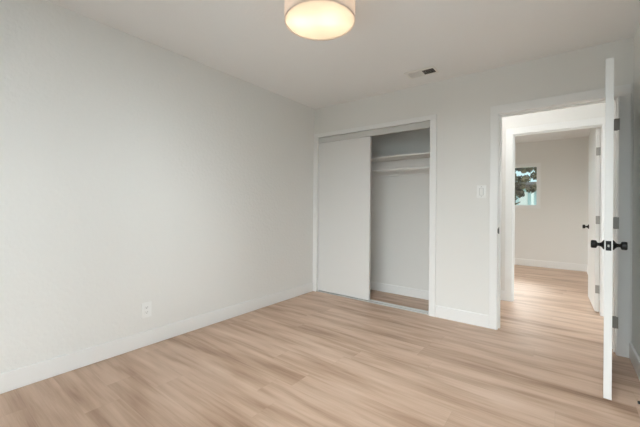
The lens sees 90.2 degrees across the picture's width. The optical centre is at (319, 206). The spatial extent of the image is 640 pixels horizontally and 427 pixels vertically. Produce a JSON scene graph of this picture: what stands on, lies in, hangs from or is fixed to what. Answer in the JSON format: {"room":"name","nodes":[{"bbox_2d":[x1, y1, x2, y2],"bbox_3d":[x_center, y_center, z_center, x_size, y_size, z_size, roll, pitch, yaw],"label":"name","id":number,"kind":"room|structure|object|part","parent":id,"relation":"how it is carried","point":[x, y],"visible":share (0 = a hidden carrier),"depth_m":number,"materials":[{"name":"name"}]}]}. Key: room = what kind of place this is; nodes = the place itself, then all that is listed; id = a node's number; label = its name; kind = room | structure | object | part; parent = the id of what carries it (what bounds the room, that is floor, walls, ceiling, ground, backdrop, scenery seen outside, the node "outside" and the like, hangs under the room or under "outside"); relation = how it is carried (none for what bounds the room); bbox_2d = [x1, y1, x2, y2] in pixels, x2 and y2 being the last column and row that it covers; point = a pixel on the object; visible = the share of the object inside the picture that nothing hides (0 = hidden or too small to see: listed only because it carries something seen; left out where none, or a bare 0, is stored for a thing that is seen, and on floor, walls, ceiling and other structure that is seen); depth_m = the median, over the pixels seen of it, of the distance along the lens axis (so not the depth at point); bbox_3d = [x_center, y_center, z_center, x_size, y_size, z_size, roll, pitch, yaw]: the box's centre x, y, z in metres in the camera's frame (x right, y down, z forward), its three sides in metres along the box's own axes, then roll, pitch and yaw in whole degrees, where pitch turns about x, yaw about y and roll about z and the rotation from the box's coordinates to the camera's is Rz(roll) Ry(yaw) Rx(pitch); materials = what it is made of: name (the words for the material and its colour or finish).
{"room":"empty bedroom","nodes":[
{"label":"empty bedroom","id":0,"kind":"room"},
{"bbox_2d":[0,0,314,372],"bbox_3d":[-1.060,-0.100,3.079,0.100,2.440,4.420,0,0,37],"label":"wall","id":1,"kind":"structure","parent":0,"point":[134,171],"depth_m":2.44,"materials":[{"name":"white paint"}]},
{"bbox_2d":[141,301,151,318],"bbox_3d":[-1.392,0.828,2.560,0.010,0.122,0.078,0,0,37],"label":"wall outlet","id":2,"kind":"object","parent":1,"relation":"attached to","point":[146,307],"visible":1,"depth_m":2.56,"materials":[{"name":"white plastic"}]},
{"bbox_2d":[0,282,312,393],"bbox_3d":[-1.197,1.058,2.815,0.015,0.120,3.646,0,0,37],"label":"baseboard","id":3,"kind":"structure","parent":1,"relation":"attached to","point":[33,373],"depth_m":2.44,"materials":[{"name":"white wood"}]},
{"bbox_2d":[0,265,639,426],"bbox_3d":[1.648,1.173,3.269,5.400,0.060,8.010,0,0,37],"label":"floor","id":4,"kind":"structure","parent":0,"point":[311,359],"depth_m":2.15,"materials":[{"name":"brown wood"}]},
{"bbox_2d":[317,290,428,314],"bbox_3d":[0.582,1.130,3.838,1.496,0.009,0.100,0,0,37],"label":"floor track","id":5,"kind":"object","parent":4,"relation":"on","point":[370,300],"visible":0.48,"depth_m":3.69,"materials":[{"name":"silver metal"}]},
{"bbox_2d":[46,0,639,142],"bbox_3d":[1.669,-1.347,3.272,5.400,0.100,8.010,0,0,37],"label":"ceiling","id":6,"kind":"structure","parent":0,"point":[250,41],"depth_m":2.45,"materials":[{"name":"white paint"}]},
{"bbox_2d":[284,0,354,40],"bbox_3d":[0.000,-1.210,1.920,0.426,0.204,0.426,0,0,37],"label":"ceiling light","id":7,"kind":"object","parent":6,"relation":"attached to","point":[315,20],"visible":1,"depth_m":1.89,"materials":[{"name":"white glass"}]},
{"bbox_3d":[0.000,-1.192,1.920,0.424,0.165,0.424,0,0,37],"label":"lamp shade","id":8,"kind":"part","parent":7,"relation":"part of","materials":[{"name":"white fabric"}]},
{"bbox_2d":[404,66,438,78],"bbox_3d":[0.983,-1.297,3.096,0.284,0.011,0.172,0,0,37],"label":"ceiling vent","id":9,"kind":"object","parent":6,"relation":"in","point":[429,70],"visible":1,"depth_m":3.09,"materials":[{"name":"white metal"}]},
{"bbox_2d":[370,128,429,290],"bbox_3d":[0.983,-0.081,4.241,1.750,2.440,0.100,0,0,37],"label":"wall","id":10,"kind":"structure","parent":0,"point":[399,204],"depth_m":4.13,"materials":[{"name":"white paint"}]},
{"bbox_2d":[370,281,428,299],"bbox_3d":[0.808,1.082,4.023,1.750,0.110,0.445,0,0,37],"label":"baseboard","id":11,"kind":"structure","parent":10,"relation":"attached to","point":[411,292],"depth_m":4.11,"materials":[{"name":"white wood"}]},
{"bbox_2d":[371,152,429,177],"bbox_3d":[0.833,-0.511,4.038,1.748,0.227,0.410,0,0,37],"label":"closet shelf","id":12,"kind":"object","parent":10,"relation":"attached to","point":[414,159],"visible":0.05,"depth_m":4.06,"materials":[{"name":"white wood"}]},
{"bbox_2d":[371,165,429,171],"bbox_3d":[0.783,-0.460,3.988,1.726,0.060,0.060,0,0,37],"label":"closet rod","id":13,"kind":"object","parent":12,"relation":"hanging from","point":[424,166],"visible":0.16,"depth_m":3.83,"materials":[{"name":"white"}]},
{"bbox_2d":[314,37,633,342],"bbox_3d":[1.180,-0.081,3.398,3.083,2.440,0.115,0,0,37],"label":"wall","id":14,"kind":"structure","parent":0,"point":[462,104],"depth_m":3.11,"materials":[{"name":"white paint"}]},
{"bbox_2d":[318,136,371,299],"bbox_3d":[0.297,0.116,4.054,0.766,2.006,0.035,0,0,37],"label":"door","id":15,"kind":"structure","parent":14,"relation":"in","point":[344,235],"depth_m":4.01,"materials":[{"name":"white wood"}]},
{"bbox_2d":[318,121,429,143],"bbox_3d":[0.578,-0.874,3.813,1.495,0.070,0.016,0,0,37],"label":"fascia","id":16,"kind":"object","parent":14,"relation":"attached to","point":[421,125],"visible":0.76,"depth_m":3.73,"materials":[{"name":"grey wood"}]},
{"bbox_2d":[313,114,436,316],"bbox_3d":[0.591,0.087,3.834,1.617,2.096,0.130,0,0,37],"label":"trim","id":17,"kind":"structure","parent":14,"relation":"attached to","point":[432,118],"depth_m":3.37,"materials":[{"name":"white wood"}]},
{"bbox_2d":[435,305,488,327],"bbox_3d":[1.390,1.081,3.148,0.497,0.120,0.015,0,0,37],"label":"baseboard","id":18,"kind":"structure","parent":14,"relation":"attached to","point":[482,320],"depth_m":3.13,"materials":[{"name":"white wood"}]},
{"bbox_2d":[477,185,485,197],"bbox_3d":[1.540,-0.143,3.045,0.082,0.121,0.014,0,0,37],"label":"light switch","id":19,"kind":"object","parent":14,"relation":"attached to","point":[481,189],"visible":1,"depth_m":3.04,"materials":[{"name":"white plastic"}]},
{"bbox_2d":[489,84,630,357],"bbox_3d":[2.015,0.105,2.763,0.955,2.082,0.145,0,0,37],"label":"trim","id":20,"kind":"structure","parent":14,"relation":"attached to","point":[622,93],"depth_m":2.52,"materials":[{"name":"white wood"}]},
{"bbox_2d":[591,57,627,399],"bbox_3d":[1.974,0.131,2.176,0.165,2.003,0.844,0,0,43],"label":"door","id":21,"kind":"structure","parent":14,"relation":"in","point":[608,244],"depth_m":1.87,"materials":[{"name":"white painted wood"},{"name":"black metal"},{"name":"nickel"}]},
{"bbox_3d":[1.699,0.230,1.953,0.064,0.058,0.058,0,0,43],"label":"knob","id":22,"kind":"part","parent":21,"relation":"part of","materials":[{"name":"black metal"}]},
{"bbox_3d":[1.694,0.230,1.872,0.025,0.057,0.002,0,0,43],"label":"latch plate","id":23,"kind":"part","parent":21,"relation":"part of","materials":[{"name":"metal"}]},
{"bbox_3d":[1.976,0.131,2.179,0.037,2.003,0.831,0,0,43],"label":"panel","id":24,"kind":"part","parent":21,"relation":"part of","materials":[{"name":"white wood"}]},
{"bbox_3d":[1.773,0.231,1.884,0.064,0.058,0.058,0,0,43],"label":"knob","id":25,"kind":"part","parent":21,"relation":"part of","materials":[{"name":"black metal"}]},
{"bbox_2d":[514,136,588,264],"bbox_3d":[3.414,-0.058,6.884,3.630,2.440,0.110,0,0,37],"label":"wall","id":26,"kind":"structure","parent":0,"point":[554,232],"depth_m":6.02,"materials":[{"name":"white paint"}]},
{"bbox_2d":[515,163,540,208],"bbox_3d":[3.764,-0.410,6.612,1.339,0.887,0.124,0,0,37],"label":"window","id":27,"kind":"structure","parent":26,"relation":"in","point":[538,165],"depth_m":6.20,"materials":[{"name":"white"}]},
{"bbox_2d":[514,258,587,273],"bbox_3d":[2.797,1.091,6.000,3.530,0.130,2.030,0,0,37],"label":"baseboard","id":28,"kind":"structure","parent":26,"relation":"attached to","point":[525,262],"depth_m":6.05,"materials":[{"name":"white wood"}]},
{"bbox_2d":[501,103,604,290],"bbox_3d":[2.224,-0.071,4.015,5.200,2.440,0.110,0,0,37],"label":"wall","id":29,"kind":"structure","parent":0,"point":[591,111],"depth_m":3.76,"materials":[{"name":"white paint"}]},
{"bbox_2d":[500,290,504,300],"bbox_3d":[3.112,1.096,3.254,2.650,0.120,0.015,0,0,37],"label":"baseboard","id":30,"kind":"structure","parent":29,"relation":"attached to","point":[502,297],"depth_m":3.91,"materials":[{"name":"white wood"}]},
{"bbox_2d":[505,117,604,316],"bbox_3d":[2.683,0.103,3.656,0.958,2.098,0.125,0,0,37],"label":"trim","id":31,"kind":"structure","parent":29,"relation":"attached to","point":[511,133],"depth_m":3.82,"materials":[{"name":"white wood"}]},
{"bbox_2d":[588,127,600,284],"bbox_3d":[4.025,-0.055,4.603,0.100,2.440,3.005,0,0,37],"label":"wall","id":32,"kind":"structure","parent":0,"point":[592,129],"depth_m":5.17,"materials":[{"name":"white paint"}]},
{"bbox_2d":[582,128,600,311],"bbox_3d":[3.243,0.147,3.781,0.164,1.996,0.770,0,0,36],"label":"door","id":33,"kind":"structure","parent":32,"relation":"in","point":[593,226],"depth_m":3.57,"materials":[{"name":"white wood"}]},
{"bbox_3d":[3.243,0.147,3.781,0.036,1.996,0.750,0,0,36],"label":"panel","id":34,"kind":"part","parent":33,"relation":"part of","materials":[{"name":"white wood"}]},
{"bbox_2d":[632,23,639,357],"bbox_3d":[1.311,-0.082,0.939,0.100,2.440,3.875,0,0,37],"label":"wall","id":35,"kind":"structure","parent":0,"point":[636,92],"depth_m":2.30,"materials":[{"name":"white paint"}]},
{"bbox_2d":[629,342,639,380],"bbox_3d":[1.251,1.077,0.966,0.015,0.120,3.660,0,0,37],"label":"baseboard","id":36,"kind":"structure","parent":35,"relation":"attached to","point":[634,358],"depth_m":2.24,"materials":[{"name":"white wood"}]},
{"label":"outside","id":37,"kind":"structure","parent":0,"visible":0},
{"bbox_3d":[10.251,1.483,17.922,28.000,0.100,25.760,0,0,37],"label":"ground","id":38,"kind":"structure","parent":37,"visible":0},
{"bbox_2d":[515,167,536,204],"bbox_3d":[6.498,-0.063,10.854,1.859,2.913,0.923,0,0,37],"label":"leafy tree","id":39,"kind":"object","parent":38,"relation":"on","point":[519,192],"visible":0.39,"depth_m":10.58,"materials":[{"name":"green plant"}]},
{"bbox_2d":[516,182,536,204],"bbox_3d":[9.515,0.037,18.591,12.800,2.780,6.800,0,0,37],"label":"house","id":40,"kind":"structure","parent":38,"relation":"on","point":[529,198],"depth_m":15.08,"materials":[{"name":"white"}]},
{"bbox_3d":[9.674,0.325,15.180,0.340,2.000,0.040,0,0,37],"label":"house door","id":41,"kind":"part","parent":40,"relation":"part of","materials":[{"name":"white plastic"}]},
{"bbox_3d":[9.612,0.284,14.436,0.100,2.280,0.100,0,0,37],"label":"porch post","id":42,"kind":"part","parent":40,"relation":"part of","materials":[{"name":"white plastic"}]}
]}

